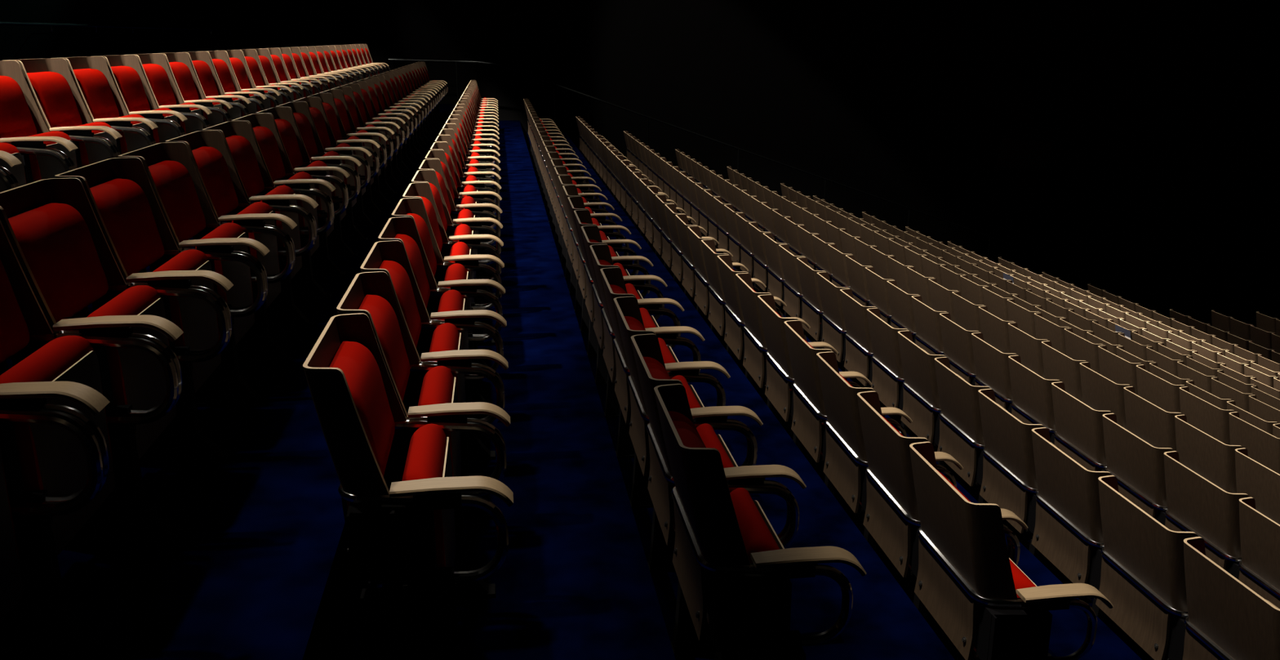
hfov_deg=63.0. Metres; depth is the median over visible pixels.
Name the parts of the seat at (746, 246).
panel, tube frame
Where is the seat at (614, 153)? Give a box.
[610,151,654,216]
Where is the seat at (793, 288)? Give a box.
[778,244,822,348]
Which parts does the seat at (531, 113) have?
panel, armrest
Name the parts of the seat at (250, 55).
armrest, tube frame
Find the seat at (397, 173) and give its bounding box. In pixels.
[356,79,413,177]
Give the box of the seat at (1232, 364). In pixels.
[1217,352,1247,374]
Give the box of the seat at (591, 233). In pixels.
[581,225,684,417]
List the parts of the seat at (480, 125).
tube frame, armrest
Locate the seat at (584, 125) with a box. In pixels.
[582,123,615,170]
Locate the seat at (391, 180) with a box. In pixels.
[348,81,408,185]
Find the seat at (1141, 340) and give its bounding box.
[1132,330,1162,352]
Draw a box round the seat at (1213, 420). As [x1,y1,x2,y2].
[1179,386,1235,444]
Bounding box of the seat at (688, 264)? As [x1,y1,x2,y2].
[675,213,748,327]
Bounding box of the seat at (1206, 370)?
[1186,355,1221,377]
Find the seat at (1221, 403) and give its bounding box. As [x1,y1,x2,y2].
[1186,380,1232,409]
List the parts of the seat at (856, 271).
panel, tube frame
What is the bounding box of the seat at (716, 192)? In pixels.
[709,170,720,196]
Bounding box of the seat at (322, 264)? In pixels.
[255,106,359,276]
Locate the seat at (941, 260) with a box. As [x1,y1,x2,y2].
[937,257,958,272]
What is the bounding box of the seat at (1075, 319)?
[1068,309,1096,331]
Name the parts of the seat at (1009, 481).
panel, tube frame, panel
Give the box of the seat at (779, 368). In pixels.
[757,293,871,482]
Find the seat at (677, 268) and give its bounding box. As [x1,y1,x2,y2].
[664,203,733,308]
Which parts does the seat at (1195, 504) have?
panel, tube frame, panel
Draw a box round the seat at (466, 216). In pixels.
[418,159,502,319]
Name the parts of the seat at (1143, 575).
panel, tube frame, panel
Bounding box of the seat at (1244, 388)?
[1217,369,1255,393]
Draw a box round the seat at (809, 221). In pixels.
[802,208,818,233]
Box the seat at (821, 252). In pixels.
[812,233,834,282]
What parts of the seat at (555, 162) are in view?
panel, tube frame, armrest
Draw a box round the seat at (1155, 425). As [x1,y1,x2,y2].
[1123,386,1182,451]
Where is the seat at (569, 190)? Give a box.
[562,184,641,333]
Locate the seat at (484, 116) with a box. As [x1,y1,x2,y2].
[462,91,498,155]
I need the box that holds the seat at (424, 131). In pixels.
[397,66,436,137]
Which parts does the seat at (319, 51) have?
armrest, tube frame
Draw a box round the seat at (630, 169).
[626,165,677,242]
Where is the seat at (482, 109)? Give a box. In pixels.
[465,87,497,149]
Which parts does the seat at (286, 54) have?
armrest, tube frame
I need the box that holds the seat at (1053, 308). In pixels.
[1046,298,1072,322]
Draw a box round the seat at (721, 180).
[716,174,736,212]
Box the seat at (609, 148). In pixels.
[606,146,648,208]
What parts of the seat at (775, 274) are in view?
panel, tube frame, panel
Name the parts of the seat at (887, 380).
panel, tube frame, panel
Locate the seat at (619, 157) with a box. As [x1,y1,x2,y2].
[615,155,662,224]
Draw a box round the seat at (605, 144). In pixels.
[602,142,642,202]
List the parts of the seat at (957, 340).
tube frame, panel, panel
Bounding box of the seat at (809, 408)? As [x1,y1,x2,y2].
[784,320,912,534]
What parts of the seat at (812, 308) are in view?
panel, tube frame, panel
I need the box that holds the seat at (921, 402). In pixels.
[897,330,1005,501]
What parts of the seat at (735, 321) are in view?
panel, tube frame, panel, armrest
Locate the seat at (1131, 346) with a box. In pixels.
[1118,333,1150,360]
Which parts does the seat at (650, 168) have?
panel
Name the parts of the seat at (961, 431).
panel, tube frame, panel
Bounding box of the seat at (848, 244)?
[840,228,857,262]
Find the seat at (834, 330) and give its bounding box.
[817,271,893,387]
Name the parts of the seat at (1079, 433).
panel, tube frame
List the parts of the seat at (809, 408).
panel, panel, tube frame, armrest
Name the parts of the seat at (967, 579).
panel, tube frame, panel, armrest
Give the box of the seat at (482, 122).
[460,95,498,168]
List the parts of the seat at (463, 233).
panel, tube frame, armrest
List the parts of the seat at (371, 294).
panel, tube frame, armrest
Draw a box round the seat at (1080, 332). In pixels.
[1059,317,1092,340]
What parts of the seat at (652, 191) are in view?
panel, tube frame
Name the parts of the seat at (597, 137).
panel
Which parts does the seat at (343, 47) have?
armrest, tube frame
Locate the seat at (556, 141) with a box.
[530,114,569,187]
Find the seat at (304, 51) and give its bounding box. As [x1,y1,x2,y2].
[290,46,342,91]
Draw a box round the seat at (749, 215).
[741,190,764,231]
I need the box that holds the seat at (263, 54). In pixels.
[254,48,311,103]
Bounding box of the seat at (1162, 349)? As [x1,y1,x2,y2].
[1158,342,1190,365]
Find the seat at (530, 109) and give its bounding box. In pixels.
[528,108,564,177]
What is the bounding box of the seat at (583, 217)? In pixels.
[573,209,667,384]
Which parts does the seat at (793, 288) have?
panel, tube frame, panel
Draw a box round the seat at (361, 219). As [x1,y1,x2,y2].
[306,93,386,226]
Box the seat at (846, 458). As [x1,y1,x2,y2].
[816,351,963,593]
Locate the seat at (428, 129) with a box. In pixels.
[402,66,438,133]
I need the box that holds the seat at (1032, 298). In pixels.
[1026,288,1049,311]
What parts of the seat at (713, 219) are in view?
panel, tube frame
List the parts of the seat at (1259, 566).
tube frame, panel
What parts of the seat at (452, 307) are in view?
panel, tube frame, armrest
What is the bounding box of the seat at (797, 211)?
[791,202,806,225]
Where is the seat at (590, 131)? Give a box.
[588,128,623,180]
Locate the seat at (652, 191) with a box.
[647,186,706,277]
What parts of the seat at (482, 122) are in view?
tube frame, armrest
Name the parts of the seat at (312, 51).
armrest, tube frame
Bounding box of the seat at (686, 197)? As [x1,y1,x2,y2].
[679,171,701,231]
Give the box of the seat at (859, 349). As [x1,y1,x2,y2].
[840,288,928,424]
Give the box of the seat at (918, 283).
[906,266,934,308]
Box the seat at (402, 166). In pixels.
[363,76,417,171]
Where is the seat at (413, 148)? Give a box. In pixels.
[382,71,426,154]
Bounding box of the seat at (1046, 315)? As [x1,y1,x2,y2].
[1035,305,1064,326]
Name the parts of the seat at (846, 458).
panel, panel, tube frame, armrest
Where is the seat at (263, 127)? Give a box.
[231,113,347,299]
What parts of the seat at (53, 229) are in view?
panel, panel, armrest, tube frame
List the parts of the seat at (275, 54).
armrest, tube frame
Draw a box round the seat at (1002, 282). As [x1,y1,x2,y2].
[989,271,1009,292]
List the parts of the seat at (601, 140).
panel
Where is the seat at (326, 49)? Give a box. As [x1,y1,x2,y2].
[320,45,359,84]
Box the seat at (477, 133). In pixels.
[454,103,499,188]
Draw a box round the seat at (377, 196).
[330,86,399,204]
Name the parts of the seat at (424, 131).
armrest, tube frame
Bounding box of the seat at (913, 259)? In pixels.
[904,246,926,275]
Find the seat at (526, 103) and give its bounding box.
[524,102,557,164]
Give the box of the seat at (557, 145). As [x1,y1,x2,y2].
[531,116,572,194]
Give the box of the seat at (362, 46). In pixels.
[359,44,387,75]
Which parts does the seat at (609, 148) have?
panel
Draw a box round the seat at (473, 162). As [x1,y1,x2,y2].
[442,123,500,234]
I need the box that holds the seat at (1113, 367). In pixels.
[1097,345,1142,395]
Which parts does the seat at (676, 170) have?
panel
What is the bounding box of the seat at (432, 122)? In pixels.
[408,64,441,127]
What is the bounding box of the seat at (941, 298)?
[928,278,958,323]
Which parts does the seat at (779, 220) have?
tube frame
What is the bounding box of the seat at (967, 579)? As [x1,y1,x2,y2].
[909,441,1113,659]
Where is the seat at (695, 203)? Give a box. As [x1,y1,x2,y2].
[686,177,708,236]
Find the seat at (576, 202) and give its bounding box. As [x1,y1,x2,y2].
[568,195,653,356]
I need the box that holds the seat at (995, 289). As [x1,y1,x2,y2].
[991,284,1017,298]
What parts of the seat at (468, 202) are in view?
panel, tube frame, armrest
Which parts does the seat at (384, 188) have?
armrest, tube frame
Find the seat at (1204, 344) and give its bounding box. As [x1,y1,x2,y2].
[1201,340,1227,355]
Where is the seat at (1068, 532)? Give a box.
[1031,426,1154,659]
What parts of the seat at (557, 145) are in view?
panel, armrest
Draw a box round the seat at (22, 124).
[0,60,118,183]
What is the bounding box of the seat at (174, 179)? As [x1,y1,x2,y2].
[118,142,293,406]
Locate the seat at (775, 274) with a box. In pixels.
[763,232,801,317]
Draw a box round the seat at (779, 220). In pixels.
[772,208,800,256]
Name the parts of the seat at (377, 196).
armrest, tube frame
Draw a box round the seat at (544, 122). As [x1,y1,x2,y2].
[524,100,555,160]
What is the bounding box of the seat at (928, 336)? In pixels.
[911,295,947,355]
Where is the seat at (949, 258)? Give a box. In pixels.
[942,249,959,265]
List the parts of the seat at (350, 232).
armrest, tube frame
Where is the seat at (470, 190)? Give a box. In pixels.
[430,142,502,278]
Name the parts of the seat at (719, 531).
panel, panel, tube frame, armrest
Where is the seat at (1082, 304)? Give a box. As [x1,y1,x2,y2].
[1079,300,1102,315]
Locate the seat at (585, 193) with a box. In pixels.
[547,151,607,265]
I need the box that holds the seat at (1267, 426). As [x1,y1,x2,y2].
[1226,400,1278,435]
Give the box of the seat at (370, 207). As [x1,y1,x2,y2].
[319,89,393,214]
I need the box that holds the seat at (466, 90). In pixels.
[464,88,498,155]
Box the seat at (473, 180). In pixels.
[435,134,501,254]
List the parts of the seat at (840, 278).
panel, tube frame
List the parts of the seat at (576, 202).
panel, tube frame, armrest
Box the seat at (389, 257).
[360,240,508,519]
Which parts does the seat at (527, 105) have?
armrest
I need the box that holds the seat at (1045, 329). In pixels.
[1034,312,1070,355]
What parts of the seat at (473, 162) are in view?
tube frame, armrest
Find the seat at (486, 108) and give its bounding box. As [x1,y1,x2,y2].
[466,85,498,141]
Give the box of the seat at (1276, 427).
[1272,422,1279,438]
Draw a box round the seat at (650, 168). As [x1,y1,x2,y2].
[644,146,658,191]
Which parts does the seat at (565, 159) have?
panel, tube frame, armrest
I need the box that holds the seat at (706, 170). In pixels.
[702,166,713,193]
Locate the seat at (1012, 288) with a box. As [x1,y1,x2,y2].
[1006,280,1029,302]
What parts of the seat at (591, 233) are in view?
panel, tube frame, armrest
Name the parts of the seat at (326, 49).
armrest, tube frame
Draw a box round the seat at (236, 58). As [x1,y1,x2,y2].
[219,49,291,111]
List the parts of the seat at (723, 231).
panel, tube frame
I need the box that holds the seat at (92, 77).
[58,56,183,154]
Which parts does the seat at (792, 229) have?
panel, tube frame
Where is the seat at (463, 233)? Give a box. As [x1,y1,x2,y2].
[411,169,503,344]
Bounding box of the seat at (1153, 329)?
[1146,321,1171,338]
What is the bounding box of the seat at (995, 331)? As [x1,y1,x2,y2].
[978,306,1014,353]
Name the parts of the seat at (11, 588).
tube frame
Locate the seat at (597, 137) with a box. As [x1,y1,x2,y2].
[595,135,632,190]
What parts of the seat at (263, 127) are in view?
panel, armrest, tube frame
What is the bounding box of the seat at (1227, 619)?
[1182,536,1279,659]
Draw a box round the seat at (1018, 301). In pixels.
[1012,294,1039,311]
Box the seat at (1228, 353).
[1225,350,1253,367]
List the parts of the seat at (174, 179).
panel, armrest, tube frame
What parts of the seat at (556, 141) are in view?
panel, armrest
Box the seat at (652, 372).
[631,333,806,656]
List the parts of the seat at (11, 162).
armrest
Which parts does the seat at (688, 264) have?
panel, tube frame, armrest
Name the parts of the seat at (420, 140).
armrest, tube frame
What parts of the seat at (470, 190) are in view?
panel, tube frame, armrest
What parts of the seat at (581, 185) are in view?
panel, tube frame, armrest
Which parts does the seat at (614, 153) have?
panel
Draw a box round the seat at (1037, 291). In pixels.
[1026,282,1048,297]
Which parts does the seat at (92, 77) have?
panel, armrest, tube frame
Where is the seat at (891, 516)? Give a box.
[857,391,1027,659]
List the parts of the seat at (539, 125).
panel, tube frame, armrest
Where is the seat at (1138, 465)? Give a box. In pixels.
[1102,413,1173,525]
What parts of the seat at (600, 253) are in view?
panel, tube frame, armrest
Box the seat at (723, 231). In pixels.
[713,196,742,271]
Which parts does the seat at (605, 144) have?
panel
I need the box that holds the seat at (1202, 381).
[1177,360,1216,393]
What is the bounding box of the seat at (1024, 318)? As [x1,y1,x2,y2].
[1007,298,1039,338]
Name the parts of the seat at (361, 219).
armrest, tube frame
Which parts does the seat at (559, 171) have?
panel, tube frame, armrest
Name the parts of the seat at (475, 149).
tube frame, armrest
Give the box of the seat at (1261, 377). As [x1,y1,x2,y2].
[1244,364,1276,387]
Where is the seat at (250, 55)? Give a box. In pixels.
[237,48,302,107]
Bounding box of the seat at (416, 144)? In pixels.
[386,71,429,149]
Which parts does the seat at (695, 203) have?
panel, tube frame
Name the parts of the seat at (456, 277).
panel, tube frame, armrest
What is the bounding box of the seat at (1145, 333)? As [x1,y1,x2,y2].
[1142,328,1169,346]
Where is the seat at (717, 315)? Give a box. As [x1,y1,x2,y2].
[701,239,786,375]
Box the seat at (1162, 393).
[1136,364,1185,412]
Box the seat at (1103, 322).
[1085,309,1111,328]
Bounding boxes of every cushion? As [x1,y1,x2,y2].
[0,75,36,142]
[0,142,26,183]
[0,259,30,363]
[0,335,112,490]
[0,456,20,566]
[8,202,108,322]
[26,71,82,131]
[28,130,77,182]
[72,68,119,122]
[78,121,111,166]
[87,284,168,404]
[89,177,164,275]
[111,66,150,111]
[117,114,145,154]
[142,63,176,108]
[148,160,205,242]
[152,107,173,143]
[152,248,219,346]
[168,62,199,100]
[179,102,203,133]
[191,60,218,96]
[191,146,238,217]
[195,222,253,303]
[203,97,223,120]
[211,58,235,92]
[222,93,241,122]
[225,135,264,197]
[229,57,250,88]
[231,201,279,272]
[240,90,257,116]
[244,56,263,86]
[252,125,285,181]
[256,87,267,111]
[258,55,275,84]
[259,185,301,248]
[270,87,279,107]
[271,54,286,80]
[275,118,302,168]
[281,53,296,79]
[281,84,291,103]
[283,171,312,226]
[291,53,305,76]
[293,82,301,100]
[293,111,317,157]
[301,52,313,75]
[302,77,310,97]
[302,160,327,209]
[308,106,330,148]
[309,51,320,74]
[316,51,328,72]
[317,151,339,195]
[322,102,342,140]
[324,50,333,71]
[328,341,395,476]
[330,50,340,69]
[331,142,351,184]
[333,97,351,133]
[336,49,345,68]
[342,49,350,67]
[343,94,359,128]
[346,48,355,66]
[346,135,359,171]
[351,48,359,66]
[352,91,367,122]
[355,129,368,159]
[356,48,364,64]
[358,294,409,400]
[360,48,368,63]
[360,88,373,118]
[364,124,374,157]
[368,86,380,114]
[373,119,382,150]
[374,84,385,110]
[378,115,387,144]
[378,260,421,347]
[380,81,390,107]
[385,80,395,104]
[390,78,399,101]
[394,76,403,98]
[394,233,430,307]
[398,75,406,95]
[401,423,446,567]
[402,74,409,93]
[405,72,413,91]
[406,213,436,275]
[408,71,415,89]
[412,71,417,87]
[414,69,420,85]
[417,68,422,84]
[417,195,442,252]
[417,365,453,476]
[429,182,447,231]
[429,322,459,402]
[435,170,451,215]
[437,289,463,345]
[440,161,454,200]
[444,152,457,189]
[444,262,466,303]
[448,145,459,177]
[448,241,469,271]
[452,138,462,168]
[453,223,471,248]
[454,133,464,160]
[456,208,473,231]
[457,127,466,154]
[459,123,467,147]
[459,195,475,215]
[461,118,468,140]
[462,184,476,196]
[463,115,470,135]
[464,111,471,129]
[464,175,477,185]
[466,166,478,175]
[468,159,479,167]
[470,152,479,159]
[471,146,480,153]
[584,206,592,213]
[588,239,599,242]
[591,217,599,225]
[598,259,611,265]
[599,230,608,239]
[608,245,617,256]
[609,284,626,293]
[613,262,627,275]
[624,315,645,330]
[625,283,640,298]
[639,307,656,328]
[642,355,671,378]
[657,337,675,371]
[667,410,706,447]
[671,374,701,408]
[696,422,733,467]
[730,487,779,563]
[837,372,853,386]
[860,465,863,485]
[868,355,870,374]
[880,414,902,435]
[897,381,901,406]
[910,524,919,553]
[933,411,936,439]
[936,469,970,502]
[974,447,982,478]
[975,558,1035,635]
[1025,491,1035,524]
[1087,545,1101,582]
[1154,508,1163,519]
[1165,613,1180,654]
[1225,559,1235,571]
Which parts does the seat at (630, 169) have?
tube frame, panel, armrest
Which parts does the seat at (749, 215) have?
tube frame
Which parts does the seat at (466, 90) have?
armrest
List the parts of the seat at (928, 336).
panel, tube frame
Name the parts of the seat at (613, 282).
panel, tube frame, armrest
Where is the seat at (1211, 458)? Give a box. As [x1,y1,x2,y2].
[1174,414,1243,493]
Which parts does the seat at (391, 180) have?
armrest, tube frame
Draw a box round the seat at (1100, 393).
[1080,361,1131,429]
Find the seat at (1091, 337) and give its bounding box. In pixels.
[1086,331,1121,355]
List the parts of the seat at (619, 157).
panel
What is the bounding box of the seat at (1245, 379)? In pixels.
[1220,363,1253,384]
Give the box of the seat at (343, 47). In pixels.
[339,44,373,80]
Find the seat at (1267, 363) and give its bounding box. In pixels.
[1257,354,1279,371]
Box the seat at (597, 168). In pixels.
[591,132,627,185]
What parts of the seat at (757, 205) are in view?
panel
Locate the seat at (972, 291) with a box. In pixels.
[960,275,987,304]
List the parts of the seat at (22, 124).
panel, armrest, tube frame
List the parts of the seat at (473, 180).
panel, tube frame, armrest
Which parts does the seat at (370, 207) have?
armrest, tube frame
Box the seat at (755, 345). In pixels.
[735,272,838,439]
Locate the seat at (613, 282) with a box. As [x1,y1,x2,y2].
[600,266,730,508]
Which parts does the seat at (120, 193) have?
panel, panel, armrest, tube frame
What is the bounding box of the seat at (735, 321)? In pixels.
[716,254,810,404]
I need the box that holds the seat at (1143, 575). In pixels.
[1095,475,1279,659]
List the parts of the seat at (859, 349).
panel, tube frame, panel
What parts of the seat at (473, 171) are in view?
tube frame, armrest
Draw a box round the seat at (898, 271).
[888,255,912,293]
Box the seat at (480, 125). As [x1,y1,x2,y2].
[458,97,499,175]
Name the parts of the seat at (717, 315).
panel, panel, tube frame, armrest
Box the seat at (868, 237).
[861,224,878,245]
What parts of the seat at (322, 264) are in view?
panel, armrest, tube frame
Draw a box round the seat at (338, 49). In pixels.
[333,44,369,81]
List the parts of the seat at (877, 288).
panel, tube frame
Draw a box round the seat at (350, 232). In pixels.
[293,97,378,240]
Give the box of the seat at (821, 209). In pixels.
[815,200,829,221]
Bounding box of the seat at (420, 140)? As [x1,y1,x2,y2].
[389,69,431,145]
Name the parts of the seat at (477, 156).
tube frame, armrest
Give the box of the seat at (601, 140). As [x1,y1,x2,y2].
[598,138,637,195]
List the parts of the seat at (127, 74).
panel, armrest, tube frame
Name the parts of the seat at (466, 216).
panel, tube frame, armrest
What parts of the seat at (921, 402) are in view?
panel, tube frame, panel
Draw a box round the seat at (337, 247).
[275,101,369,257]
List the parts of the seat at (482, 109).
armrest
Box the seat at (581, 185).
[545,146,601,253]
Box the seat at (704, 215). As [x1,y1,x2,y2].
[694,182,718,248]
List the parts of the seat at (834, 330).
panel, tube frame, panel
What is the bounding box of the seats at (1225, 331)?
[363,44,1279,364]
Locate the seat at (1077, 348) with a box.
[1064,328,1103,373]
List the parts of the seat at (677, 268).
panel, tube frame, armrest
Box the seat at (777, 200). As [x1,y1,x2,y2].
[772,191,786,216]
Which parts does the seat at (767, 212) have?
tube frame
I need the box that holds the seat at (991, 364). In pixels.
[971,332,1017,413]
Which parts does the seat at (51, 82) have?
panel, armrest, tube frame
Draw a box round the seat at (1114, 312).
[1106,303,1128,321]
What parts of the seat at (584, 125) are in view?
panel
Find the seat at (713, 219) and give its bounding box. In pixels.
[703,189,728,253]
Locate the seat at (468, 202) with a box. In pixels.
[424,149,502,295]
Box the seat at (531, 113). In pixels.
[528,111,566,182]
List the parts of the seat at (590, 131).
panel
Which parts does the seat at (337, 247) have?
armrest, tube frame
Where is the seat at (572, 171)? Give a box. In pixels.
[540,135,591,231]
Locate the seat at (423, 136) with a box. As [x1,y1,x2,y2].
[395,68,434,141]
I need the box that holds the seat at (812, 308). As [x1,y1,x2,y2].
[796,257,844,371]
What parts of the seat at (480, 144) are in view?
tube frame, armrest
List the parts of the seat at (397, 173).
armrest, tube frame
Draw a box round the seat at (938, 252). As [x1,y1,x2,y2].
[928,243,946,257]
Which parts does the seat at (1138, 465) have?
tube frame, panel, panel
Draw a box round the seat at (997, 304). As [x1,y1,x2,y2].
[982,286,1012,320]
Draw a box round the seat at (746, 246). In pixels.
[735,213,794,292]
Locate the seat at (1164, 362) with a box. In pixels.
[1146,346,1182,377]
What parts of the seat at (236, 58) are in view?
armrest, tube frame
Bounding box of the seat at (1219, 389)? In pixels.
[1211,377,1253,412]
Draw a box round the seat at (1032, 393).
[1008,355,1060,444]
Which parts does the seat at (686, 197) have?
panel, tube frame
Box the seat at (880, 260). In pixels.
[870,245,893,279]
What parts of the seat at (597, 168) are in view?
panel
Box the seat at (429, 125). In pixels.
[405,65,439,130]
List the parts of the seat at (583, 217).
panel, tube frame, armrest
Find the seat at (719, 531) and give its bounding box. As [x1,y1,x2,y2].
[653,383,866,659]
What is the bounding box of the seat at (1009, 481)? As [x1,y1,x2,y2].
[977,388,1092,602]
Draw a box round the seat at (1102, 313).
[1098,309,1122,325]
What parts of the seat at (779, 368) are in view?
panel, panel, tube frame, armrest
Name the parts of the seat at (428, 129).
armrest, tube frame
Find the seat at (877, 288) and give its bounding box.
[865,266,893,325]
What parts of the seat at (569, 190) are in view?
panel, tube frame, armrest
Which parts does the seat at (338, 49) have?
armrest, tube frame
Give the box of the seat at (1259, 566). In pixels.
[1238,497,1279,608]
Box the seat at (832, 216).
[826,206,840,228]
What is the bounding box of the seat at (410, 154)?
[376,73,423,159]
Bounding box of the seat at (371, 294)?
[336,271,510,599]
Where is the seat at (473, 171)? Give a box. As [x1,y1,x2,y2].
[438,128,501,247]
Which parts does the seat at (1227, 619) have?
panel, tube frame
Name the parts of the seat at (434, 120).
armrest, tube frame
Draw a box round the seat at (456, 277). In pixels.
[391,197,505,402]
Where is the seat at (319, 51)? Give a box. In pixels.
[308,45,355,87]
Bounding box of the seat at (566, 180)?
[558,174,631,312]
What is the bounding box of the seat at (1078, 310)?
[1064,299,1088,317]
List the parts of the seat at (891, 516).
panel, panel, tube frame, armrest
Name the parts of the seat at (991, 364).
panel, tube frame, panel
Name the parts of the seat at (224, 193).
panel, armrest, tube frame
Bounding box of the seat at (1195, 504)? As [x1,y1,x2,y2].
[1164,450,1249,579]
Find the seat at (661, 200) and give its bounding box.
[655,194,719,292]
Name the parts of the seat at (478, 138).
tube frame, armrest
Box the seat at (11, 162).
[0,142,72,191]
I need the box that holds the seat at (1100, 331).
[1092,320,1122,344]
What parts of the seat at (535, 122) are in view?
panel, tube frame, armrest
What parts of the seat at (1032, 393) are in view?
panel, tube frame, panel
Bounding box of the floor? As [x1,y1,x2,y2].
[5,103,1279,659]
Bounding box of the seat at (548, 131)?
[527,106,561,173]
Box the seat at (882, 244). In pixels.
[874,231,892,254]
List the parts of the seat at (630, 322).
panel, tube frame, armrest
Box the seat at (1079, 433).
[1051,381,1111,471]
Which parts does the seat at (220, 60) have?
armrest, tube frame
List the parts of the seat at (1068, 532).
panel, tube frame, panel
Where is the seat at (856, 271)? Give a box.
[845,254,872,306]
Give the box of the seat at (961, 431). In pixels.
[934,356,1057,549]
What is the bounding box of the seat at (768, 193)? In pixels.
[763,186,774,208]
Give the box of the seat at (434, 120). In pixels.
[410,63,444,124]
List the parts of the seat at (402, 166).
armrest, tube frame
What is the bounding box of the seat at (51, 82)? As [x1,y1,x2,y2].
[5,57,154,168]
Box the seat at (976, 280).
[972,274,995,291]
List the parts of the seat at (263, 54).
armrest, tube frame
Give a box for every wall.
[0,0,259,60]
[255,0,1279,314]
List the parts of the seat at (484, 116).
armrest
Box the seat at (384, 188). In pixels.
[340,84,404,194]
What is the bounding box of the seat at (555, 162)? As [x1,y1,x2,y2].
[551,159,614,279]
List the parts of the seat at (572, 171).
panel, tube frame, armrest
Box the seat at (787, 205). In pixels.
[781,196,795,222]
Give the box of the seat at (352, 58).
[345,44,377,79]
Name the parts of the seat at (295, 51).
armrest, tube frame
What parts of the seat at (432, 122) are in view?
armrest, tube frame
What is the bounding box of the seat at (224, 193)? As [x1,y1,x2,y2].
[165,130,315,362]
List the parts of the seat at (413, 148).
armrest, tube frame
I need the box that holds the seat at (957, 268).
[955,265,976,281]
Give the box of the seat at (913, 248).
[908,242,925,254]
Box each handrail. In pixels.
[0,21,268,35]
[388,58,1092,282]
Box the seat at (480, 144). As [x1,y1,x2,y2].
[450,110,499,198]
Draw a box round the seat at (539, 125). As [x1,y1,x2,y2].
[534,123,578,207]
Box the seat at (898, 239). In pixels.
[895,235,911,245]
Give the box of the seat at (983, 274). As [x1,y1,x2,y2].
[972,263,992,283]
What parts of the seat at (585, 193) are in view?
panel, tube frame, armrest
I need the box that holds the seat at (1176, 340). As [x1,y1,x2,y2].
[1168,331,1194,350]
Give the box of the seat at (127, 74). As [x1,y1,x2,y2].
[94,54,208,143]
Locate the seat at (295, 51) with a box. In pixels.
[288,47,336,94]
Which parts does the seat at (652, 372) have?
panel, tube frame, armrest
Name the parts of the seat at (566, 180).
panel, tube frame, armrest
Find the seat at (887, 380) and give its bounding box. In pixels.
[866,307,965,451]
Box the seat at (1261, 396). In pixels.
[1251,385,1279,409]
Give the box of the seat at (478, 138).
[453,106,499,195]
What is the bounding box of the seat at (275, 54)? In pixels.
[266,48,320,100]
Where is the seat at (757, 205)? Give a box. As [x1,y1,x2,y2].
[751,195,776,240]
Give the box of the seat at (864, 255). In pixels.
[854,236,874,266]
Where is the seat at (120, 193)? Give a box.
[54,157,266,465]
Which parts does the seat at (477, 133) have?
tube frame, armrest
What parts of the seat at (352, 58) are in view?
armrest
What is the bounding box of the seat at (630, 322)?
[613,296,763,572]
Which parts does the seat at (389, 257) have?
panel, tube frame, armrest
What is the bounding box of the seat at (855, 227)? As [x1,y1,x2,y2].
[848,217,865,242]
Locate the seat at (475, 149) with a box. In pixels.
[448,114,500,212]
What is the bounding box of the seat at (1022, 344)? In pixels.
[1008,322,1048,377]
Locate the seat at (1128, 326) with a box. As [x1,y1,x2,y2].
[1120,318,1144,335]
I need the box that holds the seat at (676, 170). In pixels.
[672,166,692,224]
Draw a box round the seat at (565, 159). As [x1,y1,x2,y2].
[536,127,582,214]
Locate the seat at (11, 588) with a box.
[0,408,102,623]
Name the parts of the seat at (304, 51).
armrest, tube frame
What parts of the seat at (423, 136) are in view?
armrest, tube frame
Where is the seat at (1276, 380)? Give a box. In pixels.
[1273,377,1279,390]
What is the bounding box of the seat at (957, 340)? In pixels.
[939,312,979,385]
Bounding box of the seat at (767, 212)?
[761,202,777,241]
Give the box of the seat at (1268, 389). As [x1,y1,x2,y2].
[1250,377,1279,399]
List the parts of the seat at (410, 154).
armrest, tube frame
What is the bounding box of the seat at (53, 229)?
[0,177,229,546]
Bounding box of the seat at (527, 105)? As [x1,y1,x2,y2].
[525,104,559,168]
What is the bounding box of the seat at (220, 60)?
[201,50,278,116]
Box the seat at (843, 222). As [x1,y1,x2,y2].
[836,212,852,235]
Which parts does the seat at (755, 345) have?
panel, tube frame, panel, armrest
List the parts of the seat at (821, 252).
tube frame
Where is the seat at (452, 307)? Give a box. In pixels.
[377,216,506,460]
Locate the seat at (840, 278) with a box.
[827,243,852,288]
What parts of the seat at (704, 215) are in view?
panel, tube frame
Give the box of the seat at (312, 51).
[306,46,349,89]
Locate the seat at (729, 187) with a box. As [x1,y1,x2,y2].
[724,179,736,212]
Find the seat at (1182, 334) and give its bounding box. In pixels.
[1179,330,1204,346]
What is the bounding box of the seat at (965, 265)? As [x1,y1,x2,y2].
[957,256,974,273]
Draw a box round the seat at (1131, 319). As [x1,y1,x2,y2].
[1125,312,1149,328]
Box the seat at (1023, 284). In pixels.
[1009,274,1030,288]
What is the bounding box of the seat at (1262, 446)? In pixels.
[1229,411,1279,474]
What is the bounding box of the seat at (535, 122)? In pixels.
[533,120,575,199]
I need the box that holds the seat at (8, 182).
[0,168,15,190]
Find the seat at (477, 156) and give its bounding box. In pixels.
[445,118,500,223]
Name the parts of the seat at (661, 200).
panel, tube frame, armrest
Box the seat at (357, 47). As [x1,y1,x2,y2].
[354,44,384,76]
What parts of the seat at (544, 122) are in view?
armrest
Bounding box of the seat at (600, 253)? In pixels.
[589,244,704,458]
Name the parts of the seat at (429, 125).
armrest, tube frame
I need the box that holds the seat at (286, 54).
[272,47,328,97]
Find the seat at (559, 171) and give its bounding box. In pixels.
[554,166,622,294]
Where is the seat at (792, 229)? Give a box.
[784,217,815,270]
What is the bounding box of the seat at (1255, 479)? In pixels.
[1235,447,1279,524]

